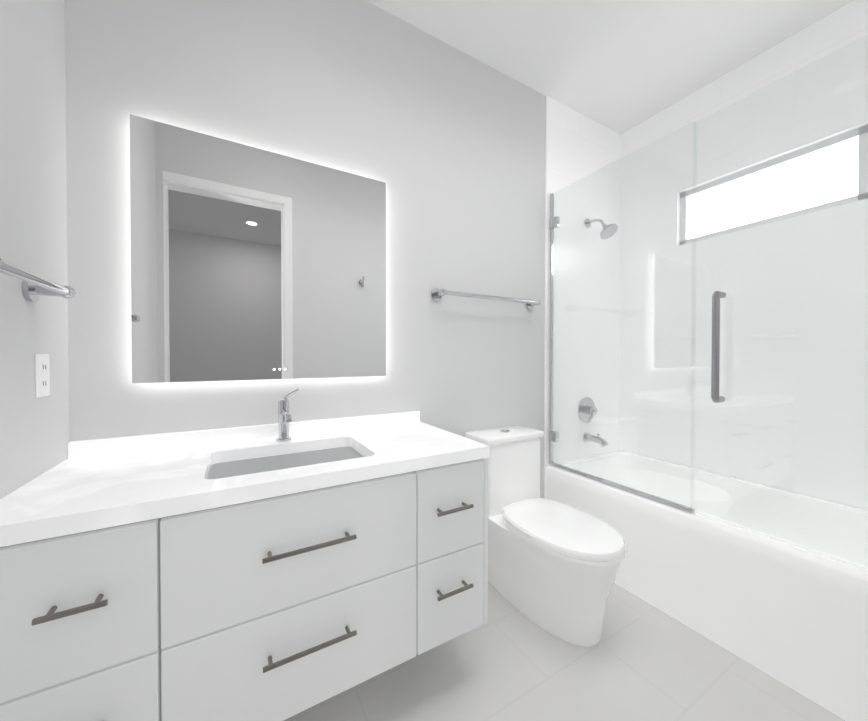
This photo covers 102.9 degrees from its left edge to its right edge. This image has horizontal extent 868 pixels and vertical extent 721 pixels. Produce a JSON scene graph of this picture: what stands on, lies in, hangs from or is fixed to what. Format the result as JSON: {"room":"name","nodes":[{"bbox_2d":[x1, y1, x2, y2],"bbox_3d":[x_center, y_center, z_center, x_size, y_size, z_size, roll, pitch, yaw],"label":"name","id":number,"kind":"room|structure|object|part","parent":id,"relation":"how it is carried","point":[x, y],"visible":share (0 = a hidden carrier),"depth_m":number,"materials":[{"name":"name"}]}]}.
{"room":"bathroom","nodes":[
{"label":"bathroom","id":0,"kind":"room"},
{"bbox_2d":[0,0,68,498],"bbox_3d":[-0.829,-0.232,0.403,0.120,2.770,1.520,0,1,-30],"label":"wall","id":1,"kind":"structure","parent":0,"point":[34,435],"depth_m":0.90,"materials":[{"name":"grey paint"}]},
{"bbox_2d":[0,258,75,301],"bbox_3d":[-0.915,-0.180,0.761,0.086,0.062,0.397,0,1,-30],"label":"towel rail","id":2,"kind":"object","parent":1,"relation":"attached to","point":[35,286],"visible":1,"depth_m":0.84,"materials":[{"name":"silver metal"}]},
{"bbox_2d":[35,354,49,397],"bbox_3d":[-1.063,0.040,0.940,0.006,0.115,0.070,0,1,-30],"label":"electrical outlet plate","id":3,"kind":"object","parent":1,"relation":"attached to","point":[42,375],"visible":1,"depth_m":0.93,"materials":[{"name":"white plastic"}]},
{"bbox_2d":[65,0,545,498],"bbox_3d":[-0.304,-0.244,1.626,2.250,2.770,0.163,0,1,-30],"label":"wall","id":4,"kind":"structure","parent":0,"point":[444,141],"depth_m":1.40,"materials":[{"name":"grey paint"}]},
{"bbox_2d":[0,389,489,720],"bbox_3d":[-0.470,0.529,1.154,1.240,0.833,0.586,0,1,-30],"label":"bathroom vanity","id":5,"kind":"object","parent":4,"relation":"attached to","point":[284,568],"visible":1,"depth_m":0.89,"materials":[{"name":"grey wood"}]},
{"bbox_2d":[0,411,489,546],"bbox_3d":[-0.477,0.300,1.164,1.240,0.090,0.558,0,1,-30],"label":"countertop","id":6,"kind":"structure","parent":5,"relation":"on","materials":[{"name":"stone"}]},
{"bbox_2d":[276,389,298,441],"bbox_3d":[-0.532,0.208,1.278,0.084,0.192,0.171,0,1,-30],"label":"faucet","id":7,"kind":"object","parent":6,"relation":"on","point":[284,417],"depth_m":1.30,"materials":[{"name":"silver metal"}]},
{"bbox_3d":[-0.617,-0.367,1.375,0.894,0.881,0.041,0,1,-30],"label":"led mirror","id":8,"kind":"part","parent":4,"relation":"part of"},
{"bbox_2d":[431,288,540,308],"bbox_3d":[0.314,-0.337,1.885,0.712,0.062,0.086,0,1,-30],"label":"towel bar","id":9,"kind":"object","parent":4,"relation":"attached to","point":[437,294],"visible":1,"depth_m":1.80,"materials":[{"name":"silver metal"}]},
{"bbox_2d":[544,95,619,498],"bbox_3d":[1.044,-0.252,2.421,0.880,2.770,0.128,0,1,-30],"label":"wall tile","id":10,"kind":"structure","parent":4,"relation":"attached to","point":[578,145],"depth_m":2.31,"materials":[{"name":"white tile"}]},
{"bbox_2d":[578,397,597,422],"bbox_3d":[1.053,0.334,2.312,0.170,0.170,0.079,0,1,-30],"label":"tub valve","id":11,"kind":"object","parent":10,"relation":"attached to","point":[585,405],"depth_m":2.32,"materials":[{"name":"silver metal"}]},
{"bbox_2d":[583,432,608,446],"bbox_3d":[1.072,0.520,2.279,0.068,0.083,0.158,0,1,-30],"label":"tub spout","id":12,"kind":"object","parent":10,"relation":"attached to","point":[602,443],"depth_m":2.27,"materials":[{"name":"silver metal"}]},
{"bbox_2d":[584,218,617,238],"bbox_3d":[1.085,-0.869,2.244,0.110,0.172,0.206,0,1,-30],"label":"shower head","id":13,"kind":"object","parent":10,"relation":"attached to","point":[614,228],"depth_m":2.21},
{"bbox_2d":[283,582,844,720],"bbox_3d":[0.952,1.207,-0.012,3.480,0.100,4.280,0,1,-30],"label":"floor","id":14,"kind":"structure","parent":0,"point":[642,660],"depth_m":1.23,"materials":[{"name":"tile"}]},
{"bbox_2d":[465,425,624,646],"bbox_3d":[0.514,0.757,1.627,0.390,0.765,0.735,0,1,-30],"label":"toilet","id":15,"kind":"object","parent":14,"relation":"on","point":[553,567],"visible":0.81,"depth_m":1.50,"materials":[{"name":"white ceramic"}]},
{"bbox_2d":[546,450,867,720],"bbox_3d":[1.401,0.900,1.692,0.754,0.479,1.506,0,1,-30],"label":"bathtub","id":16,"kind":"object","parent":14,"relation":"on","point":[791,614],"visible":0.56,"depth_m":1.42,"materials":[{"name":"white ceramic"}]},
{"bbox_2d":[549,35,867,566],"bbox_3d":[1.097,-0.184,1.507,0.090,1.688,1.504,0,1,-30],"label":"glass","id":17,"kind":"object","parent":16,"relation":"on","point":[715,368],"visible":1,"depth_m":1.40,"materials":[{"name":"clear glass"}]},
{"bbox_3d":[0.926,-0.192,1.824,0.010,1.678,0.783,0,1,-30],"label":"fixed panel","id":18,"kind":"part","parent":17,"relation":"part of","materials":[{"name":"clear glass"}]},
{"bbox_3d":[1.307,-0.188,1.196,0.010,1.674,0.725,0,1,-30],"label":"door panel","id":19,"kind":"part","parent":17,"relation":"part of","materials":[{"name":"clear glass"}]},
{"bbox_2d":[366,0,852,134],"bbox_3d":[0.475,-1.674,1.139,3.130,0.100,1.760,0,1,-30],"label":"ceiling","id":20,"kind":"structure","parent":0,"point":[620,67],"depth_m":1.76,"materials":[{"name":"white paint"}]},
{"bbox_2d":[619,0,867,509],"bbox_3d":[1.780,-0.247,1.903,0.120,2.770,1.760,0,1,-30],"label":"tiled wall","id":21,"kind":"structure","parent":0,"point":[838,29],"depth_m":1.86,"materials":[{"name":"white tile"}]},
{"bbox_2d":[679,124,867,245],"bbox_3d":[1.784,-0.892,1.890,0.060,0.340,0.765,0,1,-30],"label":"window","id":22,"kind":"structure","parent":21,"relation":"in","point":[685,197],"depth_m":1.77,"materials":[{"name":"white plastic"}]},
{"bbox_2d":[688,138,858,238],"bbox_3d":[1.788,-0.892,1.893,0.010,0.270,0.695,0,1,-30],"label":"window panel","id":23,"kind":"object","parent":22,"relation":"in","point":[787,190],"depth_m":1.82,"materials":[{"name":"glass"}]}
]}

